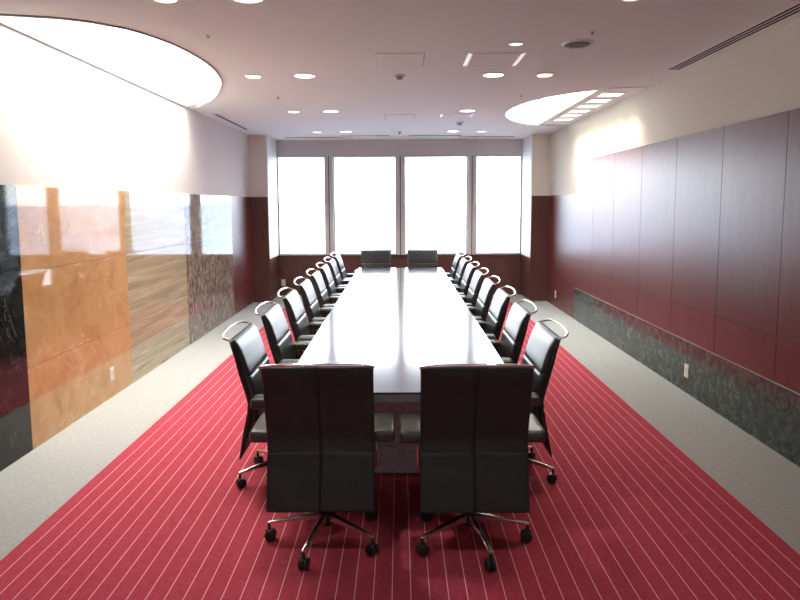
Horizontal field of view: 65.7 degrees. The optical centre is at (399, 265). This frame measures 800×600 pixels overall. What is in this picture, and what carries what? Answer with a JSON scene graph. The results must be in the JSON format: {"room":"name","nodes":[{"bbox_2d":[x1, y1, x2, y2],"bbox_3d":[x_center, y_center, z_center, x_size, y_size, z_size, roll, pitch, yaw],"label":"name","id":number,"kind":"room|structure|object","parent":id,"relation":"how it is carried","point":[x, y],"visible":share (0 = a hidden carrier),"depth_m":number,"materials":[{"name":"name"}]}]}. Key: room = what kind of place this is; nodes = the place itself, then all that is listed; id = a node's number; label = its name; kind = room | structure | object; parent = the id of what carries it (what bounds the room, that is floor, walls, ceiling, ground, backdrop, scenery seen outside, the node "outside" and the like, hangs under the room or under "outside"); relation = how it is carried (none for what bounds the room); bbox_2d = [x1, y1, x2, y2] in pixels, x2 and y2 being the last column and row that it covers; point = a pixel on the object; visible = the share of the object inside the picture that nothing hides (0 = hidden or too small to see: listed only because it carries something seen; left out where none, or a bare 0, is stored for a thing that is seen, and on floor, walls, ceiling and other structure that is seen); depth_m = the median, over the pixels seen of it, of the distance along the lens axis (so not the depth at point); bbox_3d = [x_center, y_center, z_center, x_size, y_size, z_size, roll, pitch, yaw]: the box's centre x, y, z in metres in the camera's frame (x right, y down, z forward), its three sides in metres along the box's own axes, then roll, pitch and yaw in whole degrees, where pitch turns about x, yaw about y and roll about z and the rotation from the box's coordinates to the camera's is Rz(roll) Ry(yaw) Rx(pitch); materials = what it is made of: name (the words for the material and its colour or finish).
{"room":"conference room","nodes":[
{"label":"conference room","id":0,"kind":"room"},
{"bbox_2d":[0,16,253,471],"bbox_3d":[-2.779,-0.562,4.540,0.247,3.750,15.150,0,6,0],"label":"wall","id":1,"kind":"structure","parent":0,"point":[126,228],"depth_m":5.48,"materials":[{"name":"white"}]},
{"bbox_2d":[110,366,114,381],"bbox_3d":[-2.643,0.991,5.694,0.011,0.124,0.074,0,6,0],"label":"wall outlet","id":2,"kind":"object","parent":1,"relation":"attached to","point":[112,378],"visible":1,"depth_m":5.69,"materials":[{"name":"beige plastic"}]},
{"bbox_2d":[248,135,279,301],"bbox_3d":[-2.526,-0.900,11.596,0.356,3.027,1.042,0,6,0],"label":"column","id":3,"kind":"structure","parent":1,"relation":"attached to","point":[262,148],"depth_m":11.13,"materials":[{"name":"white"}]},
{"bbox_2d":[276,139,522,294],"bbox_3d":[-0.004,-0.953,12.017,5.800,3.027,0.195,0,6,0],"label":"wall","id":4,"kind":"structure","parent":0,"point":[507,267],"depth_m":11.84,"materials":[{"name":"brown wood"}]},
{"bbox_2d":[277,156,325,254],"bbox_3d":[-1.897,-1.161,12.003,0.922,1.890,0.060,0,6,0],"label":"window","id":5,"kind":"structure","parent":4,"relation":"in","point":[303,156],"depth_m":11.98,"materials":[{"name":"grey"}]},
{"bbox_2d":[324,156,333,254],"bbox_3d":[-1.357,-1.160,11.968,0.156,1.890,0.190,0,6,0],"label":"trim","id":6,"kind":"structure","parent":4,"relation":"attached to","point":[328,160],"depth_m":11.88,"materials":[{"name":"grey metal"}]},
{"bbox_2d":[333,156,396,254],"bbox_3d":[-0.675,-1.166,12.003,1.208,1.890,0.060,0,6,0],"label":"window","id":7,"kind":"structure","parent":4,"relation":"in","point":[333,156],"depth_m":11.94,"materials":[{"name":"grey"}]},
{"bbox_2d":[396,156,404,254],"bbox_3d":[0.006,-1.166,11.968,0.156,1.890,0.190,0,6,0],"label":"trim","id":8,"kind":"structure","parent":4,"relation":"attached to","point":[400,230],"depth_m":11.88,"materials":[{"name":"grey metal"}]},
{"bbox_2d":[404,156,467,253],"bbox_3d":[0.693,-1.173,12.003,1.217,1.890,0.060,0,6,0],"label":"window","id":9,"kind":"structure","parent":4,"relation":"in","point":[404,156],"depth_m":11.95,"materials":[{"name":"grey glass"}]},
{"bbox_2d":[467,155,475,253],"bbox_3d":[1.379,-1.173,11.968,0.156,1.890,0.190,0,6,0],"label":"trim","id":10,"kind":"structure","parent":4,"relation":"attached to","point":[471,189],"depth_m":11.88,"materials":[{"name":"grey metal"}]},
{"bbox_2d":[476,155,521,253],"bbox_3d":[1.902,-1.179,12.003,0.889,1.890,0.060,0,6,0],"label":"window","id":11,"kind":"structure","parent":4,"relation":"in","point":[520,156],"depth_m":11.96,"materials":[{"name":"grey glass"}]},
{"bbox_2d":[0,0,799,139],"bbox_3d":[-0.008,-1.685,4.405,5.370,0.030,15.200,0,6,0],"label":"ceiling","id":12,"kind":"structure","parent":0,"point":[334,41],"depth_m":4.82,"materials":[{"name":"white paint"}]},
{"bbox_2d":[0,14,222,108],"bbox_3d":[-2.165,-2.037,5.888,1.042,0.482,3.977,0,6,0],"label":"well","id":13,"kind":"object","parent":12,"relation":"attached to","point":[204,80],"visible":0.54,"depth_m":6.65,"materials":[{"name":"white paint"}]},
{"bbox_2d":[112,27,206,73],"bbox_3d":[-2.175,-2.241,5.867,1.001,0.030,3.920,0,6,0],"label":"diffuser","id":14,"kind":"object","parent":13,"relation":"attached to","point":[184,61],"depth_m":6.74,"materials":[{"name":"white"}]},
{"bbox_2d":[154,0,178,2],"bbox_3d":[-1.395,-1.581,3.671,0.170,0.018,0.170,0,6,0],"label":"recessed light","id":15,"kind":"object","parent":12,"relation":"in","point":[161,1],"visible":1,"depth_m":3.69,"materials":[{"name":"white"}]},
{"bbox_2d":[212,114,249,129],"bbox_3d":[-2.485,-2.131,9.209,0.100,0.007,1.750,0,6,0],"label":"ceiling vent","id":16,"kind":"object","parent":12,"relation":"in","point":[217,115],"visible":1,"depth_m":9.09,"materials":[{"name":"grey metal"}]},
{"bbox_2d":[232,0,264,3],"bbox_3d":[-0.907,-1.588,3.671,0.216,0.009,0.216,0,6,0],"label":"recessed light","id":17,"kind":"object","parent":12,"relation":"in","point":[238,1],"visible":1,"depth_m":3.74,"materials":[{"name":"white"}]},
{"bbox_2d":[244,74,262,78],"bbox_3d":[-1.397,-1.803,5.910,0.170,0.018,0.170,0,6,0],"label":"recessed light","id":18,"kind":"object","parent":12,"relation":"in","point":[253,76],"visible":1,"depth_m":5.87,"materials":[{"name":"white"}]},
{"bbox_2d":[293,73,315,78],"bbox_3d":[-0.908,-1.810,5.910,0.216,0.009,0.216,0,6,0],"label":"recessed light","id":19,"kind":"object","parent":12,"relation":"in","point":[299,75],"visible":1,"depth_m":5.89,"materials":[{"name":"white"}]},
{"bbox_2d":[284,137,344,137],"bbox_3d":[-1.561,-2.341,11.273,1.100,0.007,0.100,0,6,0],"label":"ceiling vent","id":20,"kind":"object","parent":12,"relation":"in","point":[284,137],"visible":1,"depth_m":11.28,"materials":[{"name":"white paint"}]},
{"bbox_2d":[374,53,424,65],"bbox_3d":[-0.001,-1.755,5.280,0.415,0.005,0.475,0,6,0],"label":"ceiling hatch","id":21,"kind":"object","parent":12,"relation":"attached to","point":[382,59],"visible":1,"depth_m":5.25,"materials":[{"name":"grey metal"}]},
{"bbox_2d":[385,114,414,118],"bbox_3d":[0.000,-2.096,8.721,0.420,0.005,0.470,0,6,0],"label":"ceiling hatch","id":22,"kind":"object","parent":12,"relation":"attached to","point":[396,116],"visible":1,"depth_m":8.65,"materials":[{"name":"grey metal"}]},
{"bbox_2d":[408,135,461,135],"bbox_3d":[0.624,-2.329,11.055,0.970,0.007,0.120,0,6,0],"label":"ceiling vent","id":23,"kind":"object","parent":12,"relation":"in","point":[408,135],"visible":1,"depth_m":11.04,"materials":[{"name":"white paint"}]},
{"bbox_2d":[440,114,472,116],"bbox_3d":[0.783,-2.088,8.616,0.445,0.007,0.300,0,6,0],"label":"ceiling hatch","id":24,"kind":"object","parent":12,"relation":"attached to","point":[441,115],"visible":1,"depth_m":8.58,"materials":[{"name":"grey metal"}]},
{"bbox_2d":[457,136,514,136],"bbox_3d":[1.564,-2.355,11.273,1.050,0.007,0.100,0,6,0],"label":"ceiling vent","id":25,"kind":"object","parent":12,"relation":"in","point":[457,136],"visible":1,"depth_m":11.25,"materials":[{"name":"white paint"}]},
{"bbox_2d":[482,72,504,77],"bbox_3d":[0.891,-1.818,5.910,0.216,0.009,0.216,0,6,0],"label":"recessed light","id":26,"kind":"object","parent":12,"relation":"in","point":[492,74],"visible":1,"depth_m":5.91,"materials":[{"name":"white"}]},
{"bbox_2d":[463,53,525,65],"bbox_3d":[0.794,-1.758,5.285,0.465,0.007,0.465,0,6,0],"label":"ceiling hatch","id":27,"kind":"object","parent":12,"relation":"attached to","point":[473,59],"visible":1,"depth_m":5.27,"materials":[{"name":"grey metal"}]},
{"bbox_2d":[508,42,523,46],"bbox_3d":[0.892,-1.705,4.766,0.120,0.009,0.120,0,6,0],"label":"recessed light","id":28,"kind":"object","parent":12,"relation":"in","point":[513,44],"visible":1,"depth_m":4.77,"materials":[{"name":"white"}]},
{"bbox_2d":[536,73,553,76],"bbox_3d":[1.379,-1.816,5.910,0.170,0.018,0.170,0,6,0],"label":"recessed light","id":29,"kind":"object","parent":12,"relation":"in","point":[538,74],"visible":1,"depth_m":5.87,"materials":[{"name":"white"}]},
{"bbox_2d":[562,39,593,48],"bbox_3d":[1.367,-1.704,4.766,0.240,0.016,0.240,0,6,0],"label":"ceiling speaker","id":30,"kind":"object","parent":12,"relation":"attached to","point":[578,43],"visible":1,"depth_m":4.74,"materials":[{"name":"white metal"}]},
{"bbox_2d":[565,42,590,46],"bbox_3d":[1.367,-1.702,4.766,0.196,0.012,0.196,0,6,0],"label":"grille","id":31,"kind":"object","parent":30,"relation":"attached to","point":[567,44],"depth_m":4.74,"materials":[{"name":"grey metal"}]},
{"bbox_2d":[505,86,651,125],"bbox_3d":[2.029,-2.196,8.144,1.278,0.310,3.294,0,6,0],"label":"ceiling recess","id":32,"kind":"object","parent":12,"relation":"attached to","point":[544,110],"visible":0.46,"depth_m":8.82,"materials":[{"name":"white paint"}]},
{"bbox_2d":[521,91,588,108],"bbox_3d":[2.037,-2.315,8.132,1.235,0.030,3.240,0,6,0],"label":"diffuser","id":33,"kind":"object","parent":32,"relation":"attached to","point":[556,102],"depth_m":9.08,"materials":[{"name":"white plastic"}]},
{"bbox_2d":[552,118,573,120],"bbox_3d":[2.390,-2.148,9.099,0.270,0.006,0.250,0,6,0],"label":"washer","id":34,"kind":"object","parent":32,"relation":"attached to","point":[555,119],"visible":1,"depth_m":9.08,"materials":[{"name":"white"}]},
{"bbox_2d":[559,114,582,116],"bbox_3d":[2.390,-2.107,8.686,0.270,0.006,0.250,0,6,0],"label":"washer","id":35,"kind":"object","parent":32,"relation":"attached to","point":[563,115],"visible":1,"depth_m":8.67,"materials":[{"name":"white"}]},
{"bbox_2d":[567,109,591,112],"bbox_3d":[2.390,-2.066,8.273,0.270,0.006,0.250,0,6,0],"label":"washer","id":36,"kind":"object","parent":32,"relation":"attached to","point":[580,110],"visible":1,"depth_m":8.29,"materials":[{"name":"white"}]},
{"bbox_2d":[575,104,601,107],"bbox_3d":[2.390,-2.025,7.860,0.270,0.006,0.250,0,6,0],"label":"washer","id":37,"kind":"object","parent":32,"relation":"attached to","point":[581,105],"visible":1,"depth_m":7.86,"materials":[{"name":"white"}]},
{"bbox_2d":[539,88,645,124],"bbox_3d":[2.408,-2.080,8.156,0.495,0.045,3.240,0,6,0],"label":"shelf","id":38,"kind":"object","parent":32,"relation":"attached to","point":[589,95],"depth_m":7.76,"materials":[{"name":"white paint"}]},
{"bbox_2d":[585,99,612,102],"bbox_3d":[2.391,-1.984,7.447,0.270,0.006,0.250,0,6,0],"label":"washer","id":39,"kind":"object","parent":32,"relation":"attached to","point":[590,100],"visible":1,"depth_m":7.42,"materials":[{"name":"white"}]},
{"bbox_2d":[595,92,626,96],"bbox_3d":[2.391,-1.943,7.034,0.270,0.006,0.250,0,6,0],"label":"washer","id":40,"kind":"object","parent":32,"relation":"attached to","point":[603,94],"visible":1,"depth_m":7.01,"materials":[{"name":"white"}]},
{"bbox_2d":[665,1,799,69],"bbox_3d":[2.515,-1.648,4.094,0.135,0.007,3.270,0,6,0],"label":"ceiling vent","id":41,"kind":"object","parent":12,"relation":"in","point":[793,9],"visible":1,"depth_m":4.55,"materials":[{"name":"grey metal"}]},
{"bbox_2d":[0,294,799,559],"bbox_3d":[0.007,1.425,4.638,5.900,0.250,15.350,0,6,0],"label":"floor","id":42,"kind":"structure","parent":0,"point":[36,485],"depth_m":4.75,"materials":[{"name":"grey carpet"}]},
{"bbox_2d":[0,302,799,599],"bbox_3d":[0.005,1.135,6.268,3.970,0.008,9.650,0,6,0],"label":"carpet","id":43,"kind":"object","parent":42,"relation":"on","point":[627,514],"visible":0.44,"depth_m":3.32,"materials":[{"name":"red carpet"}]},
{"bbox_2d":[222,321,269,487],"bbox_3d":[-0.735,0.866,3.954,0.685,0.989,0.724,0,6,0],"label":"chair","id":44,"kind":"object","parent":43,"relation":"on","point":[248,349],"visible":0.53,"depth_m":3.75,"materials":[{"name":"grey leather"}]},
{"bbox_2d":[232,324,266,375],"bbox_3d":[-0.944,0.521,3.920,0.106,0.218,0.516,0,6,0],"label":"cushion","id":45,"kind":"object","parent":44,"relation":"on","point":[249,352],"depth_m":3.81,"materials":[{"name":"black leather"}]},
{"bbox_2d":[245,356,269,421],"bbox_3d":[-0.886,0.769,3.945,0.083,0.278,0.516,0,6,0],"label":"lumbar cushion","id":46,"kind":"object","parent":44,"relation":"on","point":[253,380],"depth_m":3.70,"materials":[{"name":"black leather"}]},
{"bbox_2d":[254,301,310,363],"bbox_3d":[-0.736,0.783,4.788,0.685,0.989,0.724,0,6,0],"label":"chair","id":47,"kind":"object","parent":43,"relation":"on","point":[279,337],"visible":0.42,"depth_m":4.65,"materials":[{"name":"grey leather"}]},
{"bbox_2d":[263,304,288,344],"bbox_3d":[-0.944,0.438,4.754,0.106,0.218,0.516,0,6,0],"label":"cushion","id":48,"kind":"object","parent":47,"relation":"on","point":[275,324],"depth_m":4.64,"materials":[{"name":"black leather"}]},
{"bbox_2d":[274,331,295,361],"bbox_3d":[-0.887,0.687,4.779,0.083,0.278,0.516,0,6,0],"label":"lumbar cushion","id":49,"kind":"object","parent":47,"relation":"on","point":[284,348],"depth_m":4.70,"materials":[{"name":"black leather"}]},
{"bbox_2d":[277,287,323,358],"bbox_3d":[-0.736,0.701,5.622,0.685,0.989,0.724,0,6,0],"label":"chair","id":50,"kind":"object","parent":43,"relation":"on","point":[300,327],"visible":0.47,"depth_m":5.44,"materials":[{"name":"grey leather"}]},
{"bbox_2d":[285,290,304,322],"bbox_3d":[-0.945,0.356,5.588,0.106,0.218,0.516,0,6,0],"label":"cushion","id":51,"kind":"object","parent":50,"relation":"on","point":[294,307],"depth_m":5.46,"materials":[{"name":"black leather"}]},
{"bbox_2d":[293,313,309,354],"bbox_3d":[-0.887,0.604,5.612,0.083,0.278,0.516,0,6,0],"label":"lumbar cushion","id":52,"kind":"object","parent":50,"relation":"on","point":[301,327],"depth_m":5.44,"materials":[{"name":"black leather"}]},
{"bbox_2d":[294,277,332,334],"bbox_3d":[-0.736,0.618,6.456,0.685,0.989,0.724,0,6,0],"label":"chair","id":53,"kind":"object","parent":43,"relation":"on","point":[311,305],"visible":0.35,"depth_m":6.26,"materials":[{"name":"grey leather"}]},
{"bbox_2d":[300,279,316,306],"bbox_3d":[-0.945,0.273,6.422,0.106,0.218,0.516,0,6,0],"label":"cushion","id":54,"kind":"object","parent":53,"relation":"on","point":[308,295],"depth_m":6.28,"materials":[{"name":"black leather"}]},
{"bbox_2d":[308,299,320,333],"bbox_3d":[-0.887,0.521,6.446,0.083,0.278,0.516,0,6,0],"label":"lumbar cushion","id":55,"kind":"object","parent":53,"relation":"on","point":[314,311],"depth_m":6.27,"materials":[{"name":"black leather"}]},
{"bbox_2d":[249,363,394,570],"bbox_3d":[-0.388,0.921,3.214,0.724,1.023,0.685,0,6,0],"label":"chair","id":56,"kind":"object","parent":43,"relation":"on","point":[320,430],"visible":1,"depth_m":3.01,"materials":[{"name":"black leather"}]},
{"bbox_2d":[306,269,339,316],"bbox_3d":[-0.737,0.536,7.290,0.685,0.989,0.724,0,6,0],"label":"chair","id":57,"kind":"object","parent":43,"relation":"on","point":[324,300],"visible":0.41,"depth_m":7.09,"materials":[{"name":"grey leather"}]},
{"bbox_2d":[312,271,325,294],"bbox_3d":[-0.945,0.190,7.256,0.106,0.218,0.516,0,6,0],"label":"cushion","id":58,"kind":"object","parent":57,"relation":"on","point":[319,286],"depth_m":7.10,"materials":[{"name":"black leather"}]},
{"bbox_2d":[319,289,329,316],"bbox_3d":[-0.888,0.439,7.280,0.083,0.278,0.516,0,6,0],"label":"lumbar cushion","id":59,"kind":"object","parent":57,"relation":"on","point":[324,298],"depth_m":7.10,"materials":[{"name":"black leather"}]},
{"bbox_2d":[316,262,345,303],"bbox_3d":[-0.737,0.453,8.124,0.685,0.989,0.724,0,6,0],"label":"chair","id":60,"kind":"object","parent":43,"relation":"on","point":[328,279],"visible":0.32,"depth_m":7.93,"materials":[{"name":"grey leather"}]},
{"bbox_2d":[322,264,333,284],"bbox_3d":[-0.946,0.108,8.090,0.106,0.218,0.516,0,6,0],"label":"cushion","id":61,"kind":"object","parent":60,"relation":"on","point":[328,279],"depth_m":7.95,"materials":[{"name":"black leather"}]},
{"bbox_2d":[327,281,336,303],"bbox_3d":[-0.888,0.356,8.114,0.083,0.278,0.516,0,6,0],"label":"lumbar cushion","id":62,"kind":"object","parent":60,"relation":"on","point":[331,288],"depth_m":7.92,"materials":[{"name":"black leather"}]},
{"bbox_2d":[324,257,350,292],"bbox_3d":[-0.738,0.370,8.958,0.685,0.989,0.724,0,6,0],"label":"chair","id":63,"kind":"object","parent":43,"relation":"on","point":[332,264],"visible":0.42,"depth_m":8.76,"materials":[{"name":"grey leather"}]},
{"bbox_2d":[329,259,338,276],"bbox_3d":[-0.946,0.025,8.924,0.106,0.218,0.516,0,6,0],"label":"cushion","id":64,"kind":"object","parent":63,"relation":"on","point":[333,267],"depth_m":8.75,"materials":[{"name":"black leather"}]},
{"bbox_2d":[334,274,341,292],"bbox_3d":[-0.889,0.274,8.948,0.083,0.278,0.516,0,6,0],"label":"lumbar cushion","id":65,"kind":"object","parent":63,"relation":"on","point":[337,278],"depth_m":8.75,"materials":[{"name":"black leather"}]},
{"bbox_2d":[331,253,354,284],"bbox_3d":[-0.738,0.288,9.792,0.685,0.989,0.724,0,6,0],"label":"chair","id":66,"kind":"object","parent":43,"relation":"on","point":[338,259],"visible":0.33,"depth_m":9.62,"materials":[{"name":"grey leather"}]},
{"bbox_2d":[335,254,343,270],"bbox_3d":[-0.947,-0.058,9.757,0.106,0.218,0.516,0,6,0],"label":"cushion","id":67,"kind":"object","parent":66,"relation":"on","point":[338,260],"depth_m":9.58,"materials":[{"name":"black leather"}]},
{"bbox_2d":[340,268,346,284],"bbox_3d":[-0.889,0.191,9.782,0.083,0.278,0.516,0,6,0],"label":"lumbar cushion","id":68,"kind":"object","parent":66,"relation":"on","point":[343,274],"depth_m":9.57,"materials":[{"name":"black leather"}]},
{"bbox_2d":[354,248,391,272],"bbox_3d":[-0.416,0.204,10.619,0.724,0.989,0.685,0,6,0],"label":"chair","id":69,"kind":"object","parent":43,"relation":"on","point":[369,258],"visible":0.3,"depth_m":10.76,"materials":[{"name":"grey leather"}]},
{"bbox_2d":[361,250,390,262],"bbox_3d":[-0.418,-0.163,10.791,0.516,0.218,0.106,0,6,0],"label":"cushion","id":70,"kind":"object","parent":69,"relation":"on","point":[367,256],"depth_m":10.77,"materials":[{"name":"black leather"}]},
{"bbox_2d":[361,263,390,267],"bbox_3d":[-0.417,0.092,10.759,0.516,0.278,0.083,0,6,0],"label":"lumbar cushion","id":71,"kind":"object","parent":69,"relation":"on","point":[363,265],"depth_m":10.74,"materials":[{"name":"black leather"}]},
{"bbox_2d":[297,268,503,472],"bbox_3d":[0.003,0.718,6.819,1.352,0.714,6.770,0,6,0],"label":"conference table","id":72,"kind":"object","parent":43,"relation":"on","point":[396,321],"visible":0.7,"depth_m":4.83,"materials":[{"name":"white laminate"}]},
{"bbox_2d":[407,248,444,272],"bbox_3d":[0.396,0.200,10.619,0.724,0.989,0.685,0,6,0],"label":"chair","id":73,"kind":"object","parent":43,"relation":"on","point":[415,258],"visible":0.29,"depth_m":10.76,"materials":[{"name":"grey leather"}]},
{"bbox_2d":[408,250,437,262],"bbox_3d":[0.394,-0.166,10.791,0.516,0.218,0.106,0,6,0],"label":"cushion","id":74,"kind":"object","parent":73,"relation":"on","point":[414,256],"depth_m":10.77,"materials":[{"name":"black leather"}]},
{"bbox_2d":[408,263,437,267],"bbox_3d":[0.395,0.088,10.759,0.516,0.278,0.083,0,6,0],"label":"lumbar cushion","id":75,"kind":"object","parent":73,"relation":"on","point":[410,265],"depth_m":10.74,"materials":[{"name":"black leather"}]},
{"bbox_2d":[445,252,465,279],"bbox_3d":[0.684,0.279,9.812,0.685,0.989,0.724,0,6,0],"label":"chair","id":76,"kind":"object","parent":43,"relation":"on","point":[458,257],"visible":0.36,"depth_m":9.62,"materials":[{"name":"grey leather"}]},
{"bbox_2d":[449,267,455,278],"bbox_3d":[0.834,0.181,9.802,0.083,0.278,0.516,0,6,0],"label":"lumbar cushion","id":77,"kind":"object","parent":76,"relation":"on","point":[452,273],"depth_m":9.62,"materials":[{"name":"black leather"}]},
{"bbox_2d":[452,254,460,269],"bbox_3d":[0.889,-0.068,9.777,0.106,0.218,0.516,0,6,0],"label":"cushion","id":78,"kind":"object","parent":76,"relation":"on","point":[457,259],"depth_m":9.62,"materials":[{"name":"black leather"}]},
{"bbox_2d":[449,256,471,292],"bbox_3d":[0.684,0.362,8.978,0.685,0.989,0.724,0,6,0],"label":"chair","id":79,"kind":"object","parent":43,"relation":"on","point":[463,263],"visible":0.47,"depth_m":8.76,"materials":[{"name":"grey leather"}]},
{"bbox_2d":[454,273,461,292],"bbox_3d":[0.834,0.263,8.968,0.083,0.278,0.516,0,6,0],"label":"lumbar cushion","id":80,"kind":"object","parent":79,"relation":"on","point":[458,278],"depth_m":8.75,"materials":[{"name":"black leather"}]},
{"bbox_2d":[457,258,466,275],"bbox_3d":[0.889,0.014,8.943,0.106,0.218,0.516,0,6,0],"label":"cushion","id":81,"kind":"object","parent":79,"relation":"on","point":[462,266],"depth_m":8.77,"materials":[{"name":"black leather"}]},
{"bbox_2d":[454,261,478,302],"bbox_3d":[0.684,0.444,8.144,0.685,0.989,0.724,0,6,0],"label":"chair","id":82,"kind":"object","parent":43,"relation":"on","point":[469,271],"visible":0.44,"depth_m":7.94,"materials":[{"name":"grey leather"}]},
{"bbox_2d":[459,280,467,302],"bbox_3d":[0.835,0.346,8.134,0.083,0.278,0.516,0,6,0],"label":"lumbar cushion","id":83,"kind":"object","parent":82,"relation":"on","point":[463,288],"depth_m":7.95,"materials":[{"name":"black leather"}]},
{"bbox_2d":[462,263,473,283],"bbox_3d":[0.890,0.097,8.110,0.106,0.218,0.516,0,6,0],"label":"cushion","id":84,"kind":"object","parent":82,"relation":"on","point":[469,271],"depth_m":7.95,"materials":[{"name":"black leather"}]},
{"bbox_2d":[400,363,545,571],"bbox_3d":[0.362,0.919,3.199,0.724,1.023,0.685,0,6,0],"label":"chair","id":85,"kind":"object","parent":43,"relation":"on","point":[472,432],"visible":1,"depth_m":3.00,"materials":[{"name":"grey leather"}]},
{"bbox_2d":[460,268,488,315],"bbox_3d":[0.685,0.527,7.310,0.685,0.989,0.724,0,6,0],"label":"chair","id":86,"kind":"object","parent":43,"relation":"on","point":[476,282],"visible":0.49,"depth_m":7.10,"materials":[{"name":"grey leather"}]},
{"bbox_2d":[466,288,475,314],"bbox_3d":[0.835,0.429,7.300,0.083,0.278,0.516,0,6,0],"label":"lumbar cushion","id":87,"kind":"object","parent":86,"relation":"on","point":[471,295],"depth_m":7.12,"materials":[{"name":"black leather"}]},
{"bbox_2d":[469,270,482,293],"bbox_3d":[0.890,0.180,7.276,0.106,0.218,0.516,0,6,0],"label":"cushion","id":88,"kind":"object","parent":86,"relation":"on","point":[476,282],"depth_m":7.12,"materials":[{"name":"black leather"}]},
{"bbox_2d":[467,276,500,331],"bbox_3d":[0.685,0.610,6.476,0.685,0.989,0.724,0,6,0],"label":"chair","id":89,"kind":"object","parent":43,"relation":"on","point":[482,306],"visible":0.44,"depth_m":6.27,"materials":[{"name":"grey leather"}]},
{"bbox_2d":[474,299,486,329],"bbox_3d":[0.835,0.511,6.466,0.083,0.278,0.516,0,6,0],"label":"lumbar cushion","id":90,"kind":"object","parent":89,"relation":"on","point":[480,310],"depth_m":6.29,"materials":[{"name":"black leather"}]},
{"bbox_2d":[478,278,493,305],"bbox_3d":[0.890,0.262,6.442,0.106,0.218,0.516,0,6,0],"label":"cushion","id":91,"kind":"object","parent":89,"relation":"on","point":[485,295],"depth_m":6.30,"materials":[{"name":"black leather"}]},
{"bbox_2d":[477,286,515,352],"bbox_3d":[0.686,0.692,5.642,0.685,0.989,0.724,0,6,0],"label":"chair","id":92,"kind":"object","parent":43,"relation":"on","point":[497,312],"visible":0.29,"depth_m":5.46,"materials":[{"name":"grey leather"}]},
{"bbox_2d":[484,312,499,349],"bbox_3d":[0.836,0.594,5.632,0.083,0.278,0.516,0,6,0],"label":"lumbar cushion","id":93,"kind":"object","parent":92,"relation":"on","point":[492,325],"depth_m":5.51,"materials":[{"name":"black leather"}]},
{"bbox_2d":[489,289,507,320],"bbox_3d":[0.891,0.345,5.608,0.106,0.218,0.516,0,6,0],"label":"cushion","id":94,"kind":"object","parent":92,"relation":"on","point":[499,305],"depth_m":5.49,"materials":[{"name":"black leather"}]},
{"bbox_2d":[489,300,537,363],"bbox_3d":[0.686,0.775,4.808,0.685,0.989,0.724,0,6,0],"label":"chair","id":95,"kind":"object","parent":43,"relation":"on","point":[509,347],"visible":0.38,"depth_m":4.65,"materials":[{"name":"grey leather"}]},
{"bbox_2d":[498,330,518,360],"bbox_3d":[0.836,0.677,4.798,0.083,0.278,0.516,0,6,0],"label":"lumbar cushion","id":96,"kind":"object","parent":95,"relation":"on","point":[508,346],"depth_m":4.70,"materials":[{"name":"black leather"}]},
{"bbox_2d":[504,302,528,342],"bbox_3d":[0.891,0.428,4.774,0.106,0.218,0.516,0,6,0],"label":"cushion","id":97,"kind":"object","parent":95,"relation":"on","point":[515,328],"depth_m":4.66,"materials":[{"name":"black leather"}]},
{"bbox_2d":[521,319,568,483],"bbox_3d":[0.686,0.858,3.974,0.685,0.989,0.724,0,6,0],"label":"chair","id":98,"kind":"object","parent":43,"relation":"on","point":[541,349],"visible":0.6,"depth_m":3.76,"materials":[{"name":"grey leather"}]},
{"bbox_2d":[521,354,545,419],"bbox_3d":[0.837,0.759,3.965,0.083,0.278,0.516,0,6,0],"label":"lumbar cushion","id":99,"kind":"object","parent":98,"relation":"on","point":[539,376],"depth_m":3.72,"materials":[{"name":"black leather"}]},
{"bbox_2d":[524,322,557,373],"bbox_3d":[0.892,0.510,3.940,0.106,0.218,0.516,0,6,0],"label":"cushion","id":100,"kind":"object","parent":98,"relation":"on","point":[541,349],"depth_m":3.83,"materials":[{"name":"black leather"}]},
{"bbox_2d":[547,17,799,466],"bbox_3d":[2.768,-0.589,4.540,0.259,3.750,15.150,0,6,0],"label":"wall","id":101,"kind":"structure","parent":0,"point":[674,205],"depth_m":5.43,"materials":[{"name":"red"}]},
{"bbox_2d":[521,134,549,300],"bbox_3d":[2.518,-0.923,11.596,0.356,3.027,1.042,0,6,0],"label":"column","id":102,"kind":"structure","parent":101,"relation":"attached to","point":[536,147],"depth_m":11.14,"materials":[{"name":"beige"}]},
{"bbox_2d":[684,363,688,377],"bbox_3d":[2.648,0.969,5.735,0.011,0.124,0.074,0,6,0],"label":"wall outlet","id":103,"kind":"object","parent":101,"relation":"attached to","point":[686,366],"visible":1,"depth_m":5.72,"materials":[{"name":"beige plastic"}]},
{"label":"outside","id":104,"kind":"structure","parent":0,"visible":0},
{"bbox_2d":[280,211,519,253],"bbox_3d":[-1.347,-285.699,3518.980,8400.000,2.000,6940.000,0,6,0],"label":"ground","id":105,"kind":"structure","parent":104,"point":[366,228],"depth_m":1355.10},
{"bbox_2d":[375,231,388,249],"bbox_3d":[-24.158,-33.376,827.130,18.600,27.000,15.200,0,6,0],"label":"apartment block","id":106,"kind":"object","parent":105,"relation":"on","point":[381,237],"visible":0.88,"depth_m":820.30,"materials":[{"name":"beige concrete"}]},
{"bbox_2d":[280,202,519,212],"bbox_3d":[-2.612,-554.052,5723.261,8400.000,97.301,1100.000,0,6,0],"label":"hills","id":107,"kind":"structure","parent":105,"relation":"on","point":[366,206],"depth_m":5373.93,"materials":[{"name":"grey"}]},
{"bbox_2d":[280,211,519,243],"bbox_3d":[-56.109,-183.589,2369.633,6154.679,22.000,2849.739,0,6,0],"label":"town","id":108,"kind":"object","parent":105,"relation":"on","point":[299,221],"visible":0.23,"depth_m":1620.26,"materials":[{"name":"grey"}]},
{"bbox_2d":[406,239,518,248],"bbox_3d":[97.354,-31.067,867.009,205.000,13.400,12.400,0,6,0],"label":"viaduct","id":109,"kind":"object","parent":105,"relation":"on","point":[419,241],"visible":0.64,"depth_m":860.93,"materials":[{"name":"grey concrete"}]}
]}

